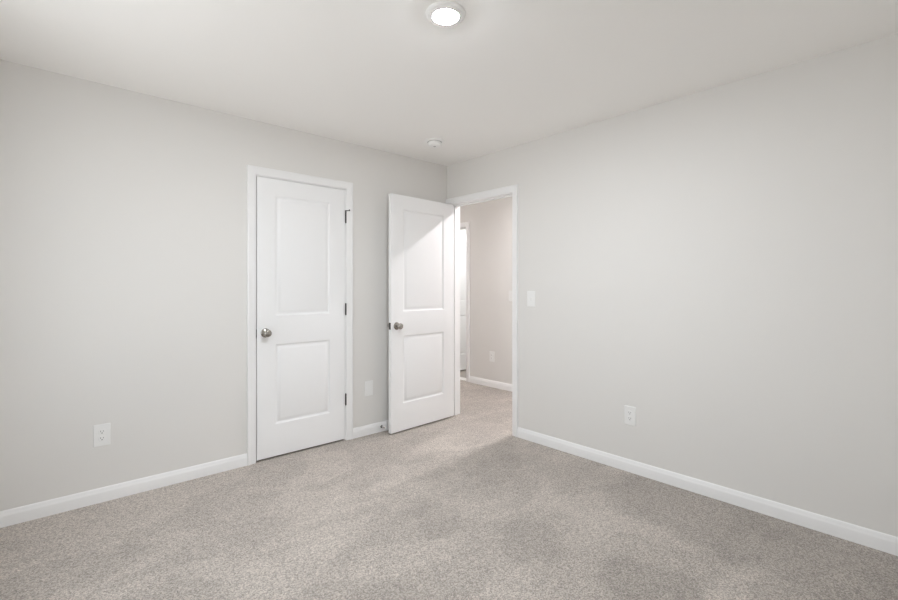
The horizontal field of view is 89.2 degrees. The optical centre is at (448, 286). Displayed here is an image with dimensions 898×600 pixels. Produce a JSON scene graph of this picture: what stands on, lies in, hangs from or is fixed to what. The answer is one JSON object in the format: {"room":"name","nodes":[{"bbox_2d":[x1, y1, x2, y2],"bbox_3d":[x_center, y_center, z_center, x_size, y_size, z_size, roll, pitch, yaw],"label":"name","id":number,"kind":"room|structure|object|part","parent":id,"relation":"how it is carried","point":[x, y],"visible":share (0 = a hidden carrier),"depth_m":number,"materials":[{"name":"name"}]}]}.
{"room":"empty bedroom","nodes":[
{"label":"empty bedroom","id":0,"kind":"room"},
{"bbox_2d":[0,59,446,510],"bbox_3d":[-1.298,0.033,3.397,3.572,2.440,0.116,0,0,-42],"label":"wall","id":1,"kind":"structure","parent":0,"point":[123,212],"depth_m":2.78,"materials":[{"name":"white paint"}]},
{"bbox_2d":[93,423,109,446],"bbox_3d":[-2.023,0.863,2.657,0.080,0.127,0.008,0,0,-42],"label":"wall outlet","id":2,"kind":"object","parent":1,"relation":"attached to","point":[101,432],"visible":1,"depth_m":2.65,"materials":[{"name":"white plastic"}]},
{"bbox_2d":[98,436,105,440],"bbox_3d":[-2.022,0.882,2.655,0.034,0.028,0.003,0,0,-42],"label":"receptacle","id":3,"kind":"object","parent":2,"relation":"attached to","point":[100,438],"depth_m":2.65,"materials":[{"name":"grey plastic"}]},
{"bbox_2d":[98,429,105,434],"bbox_3d":[-2.022,0.844,2.655,0.034,0.028,0.003,0,0,-42],"label":"receptacle","id":4,"kind":"object","parent":2,"relation":"attached to","point":[100,431],"depth_m":2.66,"materials":[{"name":"grey plastic"}]},
{"bbox_2d":[0,420,388,527],"bbox_3d":[-1.260,1.212,3.345,3.328,0.083,0.012,0,0,-42],"label":"baseboard","id":5,"kind":"structure","parent":1,"relation":"attached to","point":[13,516],"depth_m":2.73,"materials":[{"name":"white paint"}]},
{"bbox_2d":[247,165,352,465],"bbox_3d":[-1.151,0.198,3.530,0.837,2.111,0.151,0,0,-42],"label":"trim","id":6,"kind":"structure","parent":1,"relation":"attached to","point":[252,171],"depth_m":3.24,"materials":[{"name":"white paint"}]},
{"bbox_2d":[256,176,349,460],"bbox_3d":[-1.110,0.224,3.512,0.740,2.032,0.166,0,0,-42],"label":"door","id":7,"kind":"structure","parent":1,"relation":"in","point":[301,307],"depth_m":3.46,"materials":[{"name":"white paint"}]},
{"bbox_3d":[-1.305,0.332,3.268,0.067,0.067,0.066,0,0,-42],"label":"knob","id":8,"kind":"part","parent":7,"relation":"part of","materials":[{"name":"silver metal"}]},
{"bbox_2d":[365,380,372,395],"bbox_3d":[-0.679,0.861,3.872,0.080,0.127,0.008,0,0,-42],"label":"wall plate","id":9,"kind":"object","parent":1,"relation":"attached to","point":[368,384],"visible":1,"depth_m":3.87,"materials":[{"name":"white plastic"}]},
{"bbox_2d":[0,380,897,599],"bbox_3d":[-0.634,1.303,3.503,4.700,0.100,7.016,0,0,-42],"label":"floor","id":10,"kind":"structure","parent":0,"point":[460,506],"depth_m":2.29,"materials":[{"name":"carpet"}]},
{"bbox_2d":[0,0,897,165],"bbox_3d":[0.091,-1.237,4.159,6.656,0.100,7.016,0,0,-42],"label":"ceiling","id":11,"kind":"structure","parent":0,"point":[375,74],"depth_m":2.34,"materials":[{"name":"white paint"}]},
{"bbox_2d":[425,138,443,147],"bbox_3d":[-0.117,-1.163,3.700,0.150,0.048,0.150,0,0,-42],"label":"smoke detector","id":12,"kind":"object","parent":11,"relation":"attached to","point":[432,142],"visible":1,"depth_m":3.66,"materials":[{"name":"white plastic"}]},
{"bbox_2d":[425,1,465,25],"bbox_3d":[-0.015,-1.176,1.977,0.176,0.021,0.176,0,0,-42],"label":"recessed light","id":13,"kind":"object","parent":11,"relation":"in","point":[441,13],"visible":1,"depth_m":1.95,"materials":[{"name":"white plastic"}]},
{"bbox_2d":[460,370,465,377],"bbox_3d":[0.591,1.303,7.048,1.640,0.100,2.800,0,0,-42],"label":"floor","id":14,"kind":"structure","parent":0,"point":[462,372],"depth_m":6.60,"materials":[{"name":"beige carpet"}]},
{"bbox_2d":[460,197,511,383],"bbox_3d":[1.214,0.033,5.050,0.116,2.440,6.600,0,0,-42],"label":"wall","id":15,"kind":"structure","parent":0,"point":[490,221],"depth_m":5.73,"materials":[{"name":"white paint"}]},
{"bbox_2d":[460,234,465,369],"bbox_3d":[0.148,0.224,6.779,0.623,2.032,0.166,0,0,-42],"label":"door","id":16,"kind":"structure","parent":15,"relation":"in","point":[462,236],"depth_m":6.82,"materials":[{"name":"white paint"}]},
{"bbox_2d":[460,222,469,381],"bbox_3d":[0.066,0.198,6.319,0.151,2.111,0.748,0,0,-42],"label":"trim","id":17,"kind":"structure","parent":15,"relation":"attached to","point":[466,225],"depth_m":6.01,"materials":[{"name":"white paint"}]},
{"bbox_2d":[469,376,511,391],"bbox_3d":[1.166,1.212,5.007,0.012,0.083,6.600,0,0,-42],"label":"baseboard","id":18,"kind":"structure","parent":15,"relation":"attached to","point":[490,383],"depth_m":5.71,"materials":[{"name":"white paint"}]},
{"bbox_2d":[490,351,493,361],"bbox_3d":[0.537,0.872,5.705,0.008,0.127,0.080,0,0,-42],"label":"wall outlet","id":19,"kind":"object","parent":15,"relation":"attached to","point":[491,352],"visible":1,"depth_m":5.71,"materials":[{"name":"white plastic"}]},
{"bbox_2d":[447,33,897,536],"bbox_3d":[1.263,0.033,3.140,0.116,2.440,3.700,0,0,-42],"label":"wall","id":20,"kind":"structure","parent":0,"point":[719,264],"depth_m":2.63,"materials":[{"name":"white paint"}]},
{"bbox_2d":[388,193,453,433],"bbox_3d":[-0.232,0.224,4.133,0.166,2.032,0.775,0,0,44],"label":"door","id":21,"kind":"structure","parent":20,"relation":"in","point":[421,231],"depth_m":4.08,"materials":[{"name":"white paint"}]},
{"bbox_3d":[-0.423,0.332,3.866,0.066,0.067,0.067,0,0,44],"label":"knob","id":22,"kind":"part","parent":21,"relation":"part of","materials":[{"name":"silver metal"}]},
{"bbox_2d":[446,184,517,436],"bbox_3d":[0.322,0.198,4.181,0.151,2.111,0.894,0,0,-42],"label":"trim","id":23,"kind":"structure","parent":20,"relation":"attached to","point":[508,191],"depth_m":4.02,"materials":[{"name":"white paint"}]},
{"bbox_2d":[527,291,534,306],"bbox_3d":[0.666,0.096,3.704,0.017,0.127,0.080,0,0,-42],"label":"light switch","id":24,"kind":"object","parent":20,"relation":"attached to","point":[530,294],"visible":1,"depth_m":3.70,"materials":[{"name":"white plastic"}]},
{"bbox_2d":[624,405,635,425],"bbox_3d":[1.226,0.872,3.088,0.008,0.127,0.080,0,0,-42],"label":"wall outlet","id":25,"kind":"object","parent":20,"relation":"attached to","point":[629,412],"visible":1,"depth_m":3.08,"materials":[{"name":"white plastic"}]},
{"bbox_2d":[517,427,897,555],"bbox_3d":[1.515,1.212,2.765,0.012,0.083,2.806,0,0,-42],"label":"baseboard","id":26,"kind":"structure","parent":20,"relation":"attached to","point":[867,537],"depth_m":2.62,"materials":[{"name":"white paint"}]}
]}

